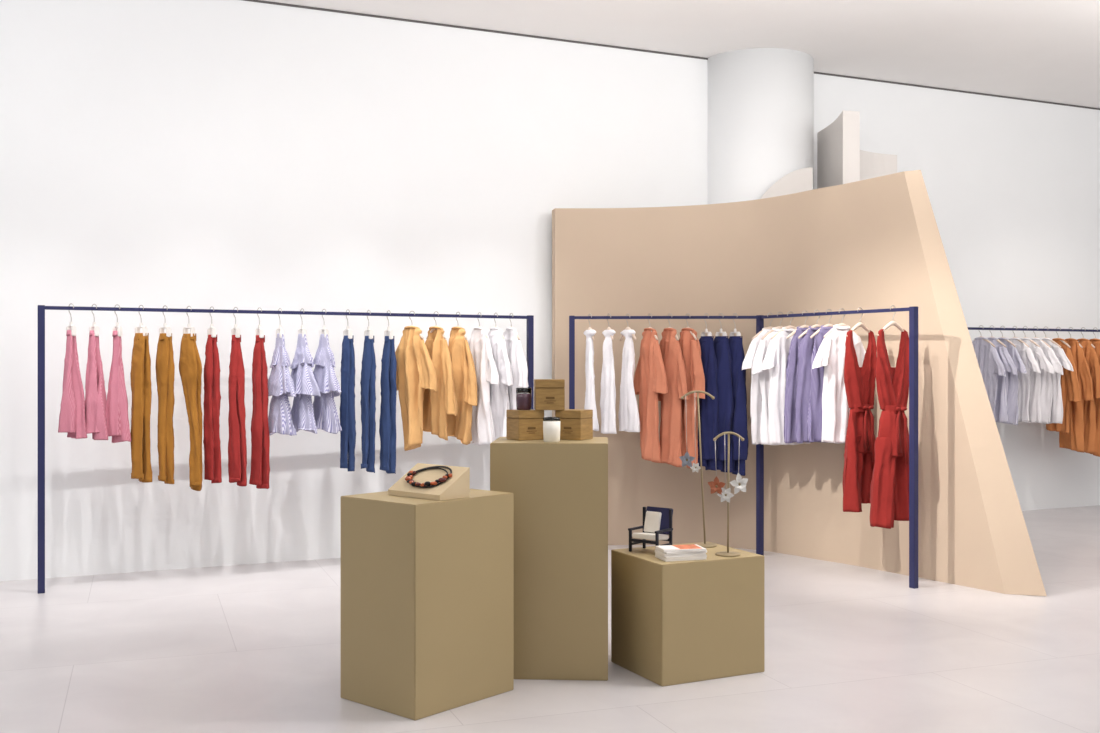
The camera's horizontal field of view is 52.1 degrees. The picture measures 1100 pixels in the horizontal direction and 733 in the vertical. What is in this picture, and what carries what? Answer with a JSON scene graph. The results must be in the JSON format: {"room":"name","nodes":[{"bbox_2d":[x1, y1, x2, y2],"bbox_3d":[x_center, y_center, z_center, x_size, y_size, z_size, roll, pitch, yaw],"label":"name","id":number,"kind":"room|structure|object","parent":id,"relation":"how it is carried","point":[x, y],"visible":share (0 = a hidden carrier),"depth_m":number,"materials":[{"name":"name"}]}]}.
{"room":"clothing store","nodes":[
{"label":"clothing store","id":0,"kind":"room"},
{"bbox_2d":[0,0,1099,580],"bbox_3d":[0.970,-0.610,9.539,21.851,4.060,0.150,0,0,-24],"label":"wall","id":1,"kind":"structure","parent":0,"point":[175,154],"depth_m":8.27,"materials":[{"name":"paint"}]},
{"bbox_2d":[243,0,1099,109],"bbox_3d":[1.001,-2.631,9.467,21.850,0.015,0.006,0,0,-24],"label":"trim","id":2,"kind":"structure","parent":1,"relation":"attached to","point":[259,1],"depth_m":9.16,"materials":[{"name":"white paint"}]},
{"bbox_2d":[0,505,1099,732],"bbox_3d":[1.000,1.470,5.000,26.000,0.100,26.000,0,0,0],"label":"floor","id":3,"kind":"structure","parent":0,"point":[246,648],"depth_m":5.41,"materials":[{"name":"stone"}]},
{"bbox_2d":[38,305,533,593],"bbox_3d":[-1.671,0.518,7.759,3.395,1.804,0.042,0,0,-25],"label":"clothing rack","id":4,"kind":"object","parent":3,"relation":"on","point":[41,308],"visible":0.72,"depth_m":7.04,"materials":[{"name":"blue metal"}]},
{"bbox_2d":[58,303,86,438],"bbox_3d":[-3.023,0.029,7.125,0.169,0.860,0.138,0,0,-19],"label":"skirt","id":5,"kind":"object","parent":4,"relation":"hanging from","point":[72,421],"visible":1,"depth_m":7.09,"materials":[{"name":"fabric"}]},
{"bbox_2d":[85,304,107,439],"bbox_3d":[-2.901,0.034,7.174,0.159,0.870,0.140,0,0,-19],"label":"skirt","id":6,"kind":"object","parent":4,"relation":"hanging from","point":[95,401],"visible":1,"depth_m":7.14,"materials":[{"name":"fabric"}]},
{"bbox_2d":[105,304,130,442],"bbox_3d":[-2.803,0.046,7.243,0.164,0.893,0.155,0,0,-41],"label":"skirt","id":7,"kind":"object","parent":4,"relation":"hanging from","point":[117,419],"visible":0.98,"depth_m":7.21,"materials":[{"name":"fabric"}]},
{"bbox_2d":[130,305,151,482],"bbox_3d":[-2.659,0.177,7.302,0.170,1.154,0.117,0,0,34],"label":"trousers","id":8,"kind":"object","parent":4,"relation":"hanging from","point":[140,373],"visible":1,"depth_m":7.27,"materials":[{"name":"fabric"}]},
{"bbox_2d":[156,305,174,483],"bbox_3d":[-2.519,0.185,7.362,0.135,1.170,0.098,0,0,37],"label":"trousers","id":9,"kind":"object","parent":4,"relation":"hanging from","point":[165,365],"visible":1,"depth_m":7.33,"materials":[{"name":"fabric"}]},
{"bbox_2d":[179,306,202,490],"bbox_3d":[-2.351,0.209,7.401,0.224,1.218,0.102,0,0,37],"label":"trousers","id":10,"kind":"object","parent":4,"relation":"hanging from","point":[189,361],"visible":1,"depth_m":7.37,"materials":[{"name":"fabric"}]},
{"bbox_2d":[203,306,221,482],"bbox_3d":[-2.244,0.191,7.478,0.123,1.181,0.101,0,0,43],"label":"trousers","id":11,"kind":"object","parent":4,"relation":"hanging from","point":[212,396],"visible":1,"depth_m":7.46,"materials":[{"name":"fabric"}]},
{"bbox_2d":[228,307,246,485],"bbox_3d":[-2.095,0.201,7.540,0.147,1.202,0.104,0,0,40],"label":"trousers","id":12,"kind":"object","parent":4,"relation":"hanging from","point":[237,451],"visible":1,"depth_m":7.52,"materials":[{"name":"fabric"}]},
{"bbox_2d":[249,307,269,488],"bbox_3d":[-1.965,0.215,7.616,0.161,1.231,0.105,0,0,42],"label":"trousers","id":13,"kind":"object","parent":4,"relation":"hanging from","point":[260,438],"visible":1,"depth_m":7.59,"materials":[{"name":"fabric"}]},
{"bbox_2d":[267,308,296,435],"bbox_3d":[-1.842,0.038,7.677,0.156,0.877,0.392,0,0,-38],"label":"dress","id":14,"kind":"object","parent":4,"relation":"hanging from","point":[280,384],"visible":0.98,"depth_m":7.60,"materials":[{"name":"fabric"}]},
{"bbox_2d":[290,308,320,433],"bbox_3d":[-1.698,0.028,7.728,0.179,0.856,0.420,0,0,-41],"label":"dress","id":15,"kind":"object","parent":4,"relation":"hanging from","point":[302,413],"visible":0.98,"depth_m":7.67,"materials":[{"name":"fabric"}]},
{"bbox_2d":[313,309,341,433],"bbox_3d":[-1.568,0.030,7.808,0.164,0.860,0.396,0,0,-44],"label":"dress","id":16,"kind":"object","parent":4,"relation":"hanging from","point":[324,407],"visible":0.88,"depth_m":7.74,"materials":[{"name":"fabric"}]},
{"bbox_2d":[340,309,355,470],"bbox_3d":[-1.418,0.169,7.876,0.107,1.138,0.091,0,0,-17],"label":"jeans","id":17,"kind":"object","parent":4,"relation":"hanging from","point":[347,396],"visible":1,"depth_m":7.85,"materials":[{"name":"fabric"}]},
{"bbox_2d":[360,310,375,472],"bbox_3d":[-1.286,0.176,7.949,0.108,1.152,0.107,0,0,-15],"label":"jeans","id":18,"kind":"object","parent":4,"relation":"hanging from","point":[368,361],"visible":1,"depth_m":7.91,"materials":[{"name":"fabric"}]},
{"bbox_2d":[379,310,396,473],"bbox_3d":[-1.155,0.182,8.006,0.151,1.164,0.094,0,0,42],"label":"jeans","id":19,"kind":"object","parent":4,"relation":"hanging from","point":[388,380],"visible":1,"depth_m":7.97,"materials":[{"name":"fabric"}]},
{"bbox_2d":[395,311,437,450],"bbox_3d":[-0.991,0.104,8.077,0.180,1.010,0.409,0,0,-44],"label":"blouse","id":20,"kind":"object","parent":4,"relation":"hanging from","point":[415,368],"visible":0.95,"depth_m":8.01,"materials":[{"name":"fabric"}]},
{"bbox_2d":[422,311,456,439],"bbox_3d":[-0.817,0.066,8.158,0.421,0.931,0.192,0,0,42],"label":"blouse","id":21,"kind":"object","parent":4,"relation":"hanging from","point":[436,405],"visible":0.88,"depth_m":8.08,"materials":[{"name":"fabric"}]},
{"bbox_2d":[447,312,477,444],"bbox_3d":[-0.676,0.083,8.220,0.170,0.966,0.416,0,0,-42],"label":"blouse","id":22,"kind":"object","parent":4,"relation":"hanging from","point":[464,375],"visible":0.85,"depth_m":8.14,"materials":[{"name":"fabric"}]},
{"bbox_2d":[468,312,498,445],"bbox_3d":[-0.518,0.088,8.294,0.136,0.977,0.441,0,0,-33],"label":"blouse","id":23,"kind":"object","parent":4,"relation":"hanging from","point":[482,424],"visible":0.81,"depth_m":8.19,"materials":[{"name":"fabric"}]},
{"bbox_2d":[489,313,512,440],"bbox_3d":[-0.405,0.092,8.344,0.126,0.986,0.445,0,0,-32],"label":"blouse","id":24,"kind":"object","parent":4,"relation":"hanging from","point":[499,398],"visible":0.62,"depth_m":8.27,"materials":[{"name":"fabric"}]},
{"bbox_2d":[503,313,528,409],"bbox_3d":[-0.281,0.083,8.404,0.128,0.967,0.442,0,0,-30],"label":"blouse","id":25,"kind":"object","parent":4,"relation":"hanging from","point":[516,356],"visible":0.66,"depth_m":8.29,"materials":[{"name":"fabric"}]},
{"bbox_2d":[341,489,513,719],"bbox_3d":[-0.529,0.988,4.878,0.476,0.865,0.581,0,0,42],"label":"pedestal","id":26,"kind":"object","parent":3,"relation":"on","point":[427,586],"visible":0.89,"depth_m":4.68,"materials":[{"name":"paint"}]},
{"bbox_2d":[388,463,469,500],"bbox_3d":[-0.520,0.491,4.813,0.330,0.126,0.170,0,0,42],"label":"block","id":27,"kind":"object","parent":26,"relation":"on","point":[457,486],"visible":0.93,"depth_m":4.76,"materials":[{"name":"wood"}]},
{"bbox_2d":[405,466,451,487],"bbox_3d":[-0.517,0.471,4.810,0.258,0.085,0.139,0,0,36],"label":"beaded necklace","id":28,"kind":"object","parent":27,"relation":"on","point":[409,478],"visible":1,"depth_m":4.77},
{"bbox_2d":[490,437,607,680],"bbox_3d":[0.006,0.884,5.327,0.540,1.072,0.467,0,0,3],"label":"pedestal","id":29,"kind":"object","parent":3,"relation":"on","point":[559,489],"visible":0.71,"depth_m":5.09,"materials":[{"name":"paint"}]},
{"bbox_2d":[506,409,543,440],"bbox_3d":[-0.118,0.277,5.360,0.136,0.140,0.136,0,0,-28],"label":"gift box","id":30,"kind":"object","parent":29,"relation":"on","point":[521,424],"visible":0.91,"depth_m":5.30,"materials":[{"name":"brown wood"}]},
{"bbox_2d":[516,388,531,409],"bbox_3d":[-0.125,0.154,5.355,0.074,0.105,0.074,0,0,0],"label":"candle","id":31,"kind":"object","parent":30,"relation":"on","point":[523,395],"visible":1,"depth_m":5.32,"materials":[{"name":"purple glass"}]},
{"bbox_2d":[534,379,564,409],"bbox_3d":[-0.004,0.134,5.385,0.139,0.145,0.139,0,0,-4],"label":"gift box","id":32,"kind":"object","parent":30,"relation":"on","point":[549,394],"visible":1,"depth_m":5.32,"materials":[{"name":"brown wood"}]},
{"bbox_2d":[543,417,559,441],"bbox_3d":[0.008,0.291,5.190,0.080,0.112,0.080,0,0,0],"label":"candle","id":33,"kind":"object","parent":29,"relation":"on","point":[551,425],"visible":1,"depth_m":5.16,"materials":[{"name":"wax"}]},
{"bbox_2d":[555,409,592,439],"bbox_3d":[0.115,0.277,5.370,0.136,0.140,0.136,0,0,28],"label":"gift box","id":34,"kind":"object","parent":29,"relation":"on","point":[575,424],"visible":0.92,"depth_m":5.31,"materials":[{"name":"brown wood"}]},
{"bbox_2d":[611,542,763,686],"bbox_3d":[0.646,1.150,5.317,0.562,0.540,0.468,0,0,-26],"label":"pedestal","id":35,"kind":"object","parent":3,"relation":"on","point":[673,622],"visible":0.95,"depth_m":5.12,"materials":[{"name":"paint"}]},
{"bbox_2d":[628,506,672,551],"bbox_3d":[0.484,0.778,5.353,0.166,0.202,0.161,0,0,38],"label":"armchair","id":36,"kind":"object","parent":35,"relation":"on","point":[657,521],"visible":0.91,"depth_m":5.36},
{"bbox_2d":[655,544,706,561],"bbox_3d":[0.601,0.853,5.160,0.211,0.052,0.146,0,0,-14],"label":"magazines","id":37,"kind":"object","parent":35,"relation":"on","point":[666,553],"visible":1,"depth_m":5.11,"materials":[{"name":"white paper"}]},
{"bbox_2d":[679,390,716,547],"bbox_3d":[0.726,0.498,5.515,0.185,0.762,0.116,0,0,0],"label":"stand","id":38,"kind":"object","parent":35,"relation":"on","point":[686,460],"visible":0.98,"depth_m":5.51,"materials":[{"name":"gold metal"}]},
{"bbox_2d":[708,432,747,556],"bbox_3d":[0.830,0.592,5.246,0.126,0.575,0.152,0,0,-45],"label":"stand","id":39,"kind":"object","parent":35,"relation":"on","point":[739,483],"visible":1,"depth_m":5.23,"materials":[{"name":"gold metal"}]},
{"bbox_2d":[569,306,917,588],"bbox_3d":[1.418,0.518,8.139,2.576,1.804,0.714,0,0,31],"label":"clothing rack","id":40,"kind":"object","parent":3,"relation":"on","point":[913,311],"visible":0.66,"depth_m":7.21,"materials":[{"name":"blue metal"}]},
{"bbox_2d":[584,315,598,430],"bbox_3d":[0.300,0.043,8.496,0.091,0.887,0.198,0,0,-14],"label":"camisole","id":41,"kind":"object","parent":40,"relation":"hanging from","point":[590,399],"visible":0.94,"depth_m":8.43,"materials":[{"name":"fabric"}]},
{"bbox_2d":[600,313,615,433],"bbox_3d":[0.439,0.054,8.485,0.090,0.908,0.235,0,0,-17],"label":"camisole","id":42,"kind":"object","parent":40,"relation":"hanging from","point":[607,385],"visible":1,"depth_m":8.46,"materials":[{"name":"fabric"}]},
{"bbox_2d":[619,313,639,431],"bbox_3d":[0.597,0.047,8.482,0.077,0.894,0.253,0,0,-32],"label":"camisole","id":43,"kind":"object","parent":40,"relation":"hanging from","point":[629,418],"visible":1,"depth_m":8.45,"materials":[{"name":"fabric"}]},
{"bbox_2d":[634,313,667,462],"bbox_3d":[0.747,0.160,8.468,0.121,1.122,0.377,0,0,-30],"label":"tunic","id":44,"kind":"object","parent":40,"relation":"hanging from","point":[650,380],"visible":1,"depth_m":8.40,"materials":[{"name":"fabric"}]},
{"bbox_2d":[658,313,688,466],"bbox_3d":[0.899,0.176,8.461,0.128,1.150,0.381,0,0,-39],"label":"tunic","id":45,"kind":"object","parent":40,"relation":"hanging from","point":[671,353],"visible":0.88,"depth_m":8.39,"materials":[{"name":"fabric"}]},
{"bbox_2d":[678,313,704,468],"bbox_3d":[1.038,0.180,8.454,0.127,1.160,0.375,0,0,-40],"label":"tunic","id":46,"kind":"object","parent":40,"relation":"hanging from","point":[690,346],"visible":0.79,"depth_m":8.39,"materials":[{"name":"fabric"}]},
{"bbox_2d":[697,313,718,470],"bbox_3d":[1.178,0.191,8.454,0.221,1.181,0.172,0,0,27],"label":"trousers","id":47,"kind":"object","parent":40,"relation":"hanging from","point":[708,407],"visible":0.72,"depth_m":8.39,"materials":[{"name":"fabric"}]},
{"bbox_2d":[714,313,733,472],"bbox_3d":[1.287,0.198,8.449,0.212,1.194,0.188,0,0,24],"label":"trousers","id":48,"kind":"object","parent":40,"relation":"hanging from","point":[721,343],"visible":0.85,"depth_m":8.37,"materials":[{"name":"fabric"}]},
{"bbox_2d":[728,313,747,475],"bbox_3d":[1.384,0.208,8.438,0.150,1.215,0.259,0,0,-30],"label":"trousers","id":49,"kind":"object","parent":40,"relation":"hanging from","point":[739,455],"visible":0.76,"depth_m":8.36,"materials":[{"name":"fabric"}]},
{"bbox_2d":[742,313,772,444],"bbox_3d":[1.632,0.089,8.332,0.502,0.979,0.118,0,0,-25],"label":"t-shirt","id":50,"kind":"object","parent":40,"relation":"hanging from","point":[755,392],"visible":0.33,"depth_m":8.26,"materials":[{"name":"fabric"}]},
{"bbox_2d":[752,312,798,444],"bbox_3d":[1.690,0.089,8.248,0.493,0.978,0.128,0,0,-23],"label":"t-shirt","id":51,"kind":"object","parent":40,"relation":"hanging from","point":[764,375],"visible":0.38,"depth_m":8.18,"materials":[{"name":"fabric"}]},
{"bbox_2d":[761,311,807,444],"bbox_3d":[1.744,0.082,8.159,0.499,0.964,0.116,0,0,-22],"label":"t-shirt","id":52,"kind":"object","parent":40,"relation":"hanging from","point":[776,354],"visible":0.57,"depth_m":8.08,"materials":[{"name":"fabric"}]},
{"bbox_2d":[784,310,812,442],"bbox_3d":[1.824,0.074,8.028,0.346,0.948,0.128,0,0,-23],"label":"violet striped sleeveless top","id":53,"kind":"object","parent":40,"relation":"hanging from","point":[791,367],"visible":0.41,"depth_m":7.97,"materials":[{"name":"fabric"}]},
{"bbox_2d":[795,310,820,442],"bbox_3d":[1.892,0.067,7.925,0.345,0.936,0.140,0,0,-24],"label":"violet striped sleeveless top","id":54,"kind":"object","parent":40,"relation":"hanging from","point":[804,358],"visible":0.39,"depth_m":7.88,"materials":[{"name":"fabric"}]},
{"bbox_2d":[807,309,833,441],"bbox_3d":[1.942,0.063,7.826,0.366,0.925,0.139,0,0,-25],"label":"violet striped sleeveless top","id":55,"kind":"object","parent":40,"relation":"hanging from","point":[814,415],"visible":0.4,"depth_m":7.78,"materials":[{"name":"fabric"}]},
{"bbox_2d":[812,308,865,443],"bbox_3d":[2.008,0.064,7.730,0.492,0.928,0.109,0,0,-24],"label":"t-shirt","id":56,"kind":"object","parent":40,"relation":"hanging from","point":[830,354],"visible":0.68,"depth_m":7.68,"materials":[{"name":"fabric"}]},
{"bbox_2d":[842,307,876,511],"bbox_3d":[2.093,0.286,7.594,0.329,1.373,0.188,0,0,-36],"label":"jumpsuit","id":57,"kind":"object","parent":40,"relation":"hanging from","point":[859,445],"visible":0.97,"depth_m":7.53,"materials":[{"name":"red fabric"}]},
{"bbox_2d":[870,305,908,528],"bbox_3d":[2.242,0.324,7.359,0.318,1.447,0.184,0,0,-32],"label":"jumpsuit","id":58,"kind":"object","parent":40,"relation":"hanging from","point":[889,498],"visible":0.96,"depth_m":7.30,"materials":[{"name":"red fabric"}]},
{"bbox_2d":[552,170,1046,595],"bbox_3d":[1.736,0.043,8.251,3.665,2.754,0.854,0,0,33],"label":"wall","id":59,"kind":"structure","parent":3,"relation":"on","point":[873,243],"depth_m":8.33,"materials":[{"name":"beige paint"}]},
{"bbox_2d":[760,110,896,198],"bbox_3d":[2.351,-0.315,9.390,1.280,3.470,0.706,0,0,-42],"label":"wall","id":60,"kind":"structure","parent":3,"relation":"on","point":[840,159],"depth_m":9.20,"materials":[{"name":"grey paint"}]},
{"bbox_2d":[967,327,1099,331],"bbox_3d":[5.200,0.528,10.918,3.757,1.784,0.042,0,0,-24],"label":"clothing rack","id":61,"kind":"object","parent":3,"relation":"on","point":[969,328],"visible":0.06,"depth_m":10.62,"materials":[{"name":"metal"}]},
{"bbox_2d":[972,325,1006,419],"bbox_3d":[3.987,0.052,10.385,0.133,0.864,0.526,0,0,-31],"label":"blouse","id":62,"kind":"object","parent":61,"relation":"hanging from","point":[990,364],"visible":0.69,"depth_m":10.27,"materials":[{"name":"fabric"}]},
{"bbox_2d":[987,326,1017,422],"bbox_3d":[4.098,0.067,10.435,0.125,0.893,0.532,0,0,-31],"label":"blouse","id":63,"kind":"object","parent":61,"relation":"hanging from","point":[1002,382],"visible":0.44,"depth_m":10.30,"materials":[{"name":"fabric"}]},
{"bbox_2d":[998,326,1025,424],"bbox_3d":[4.216,0.081,10.488,0.131,0.923,0.531,0,0,-26],"label":"blouse","id":64,"kind":"object","parent":61,"relation":"hanging from","point":[1013,381],"visible":0.44,"depth_m":10.36,"materials":[{"name":"fabric"}]},
{"bbox_2d":[1009,326,1040,421],"bbox_3d":[4.365,0.069,10.551,0.129,0.897,0.573,0,0,-26],"label":"t-shirt","id":65,"kind":"object","parent":61,"relation":"hanging from","point":[1024,385],"visible":0.53,"depth_m":10.42,"materials":[{"name":"fabric"}]},
{"bbox_2d":[1018,326,1053,422],"bbox_3d":[4.491,0.075,10.603,0.115,0.909,0.577,0,0,-29],"label":"t-shirt","id":66,"kind":"object","parent":61,"relation":"hanging from","point":[1042,361],"visible":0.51,"depth_m":10.47,"materials":[{"name":"fabric"}]},
{"bbox_2d":[1030,326,1063,422],"bbox_3d":[4.601,0.076,10.653,0.117,0.913,0.581,0,0,-28],"label":"t-shirt","id":67,"kind":"object","parent":61,"relation":"hanging from","point":[1046,394],"visible":0.44,"depth_m":10.53,"materials":[{"name":"fabric"}]},
{"bbox_2d":[1029,327,1073,423],"bbox_3d":[4.724,0.083,10.708,0.113,0.926,0.576,0,0,-30],"label":"t-shirt","id":68,"kind":"object","parent":61,"relation":"hanging from","point":[1056,414],"visible":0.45,"depth_m":10.58,"materials":[{"name":"fabric"}]},
{"bbox_2d":[1046,327,1080,433],"bbox_3d":[4.879,0.130,10.776,0.139,1.019,0.478,0,0,-27],"label":"dress","id":69,"kind":"object","parent":61,"relation":"hanging from","point":[1070,391],"visible":0.52,"depth_m":10.67,"materials":[{"name":"fabric"}]},
{"bbox_2d":[1059,327,1092,452],"bbox_3d":[5.023,0.222,10.839,0.130,1.202,0.476,0,0,-25],"label":"dress","id":70,"kind":"object","parent":61,"relation":"hanging from","point":[1075,440],"visible":0.56,"depth_m":10.72,"materials":[{"name":"fabric"}]},
{"bbox_2d":[1077,327,1099,453],"bbox_3d":[5.174,0.231,10.905,0.132,1.221,0.479,0,0,-24],"label":"dress","id":71,"kind":"object","parent":61,"relation":"hanging from","point":[1089,418],"visible":0.54,"depth_m":10.79,"materials":[{"name":"fabric"}]},
{"bbox_2d":[1089,328,1099,456],"bbox_3d":[5.319,0.253,10.973,0.133,1.267,0.480,0,0,-27],"label":"dress","id":72,"kind":"object","parent":61,"relation":"hanging from","point":[1096,342],"visible":0.2,"depth_m":10.90,"materials":[{"name":"fabric"}]},
{"bbox_2d":[261,0,1099,107],"bbox_3d":[1.000,-2.690,5.000,26.000,0.100,26.000,0,0,0],"label":"ceiling","id":73,"kind":"structure","parent":0,"point":[1040,50],"depth_m":8.78,"materials":[{"name":"paint"}]},
{"bbox_2d":[708,48,813,203],"bbox_3d":[1.800,-0.610,9.800,0.970,4.060,0.970,0,0,0],"label":"round column","id":74,"kind":"structure","parent":0,"point":[761,100],"depth_m":9.37,"materials":[{"name":"paint"}]}
]}

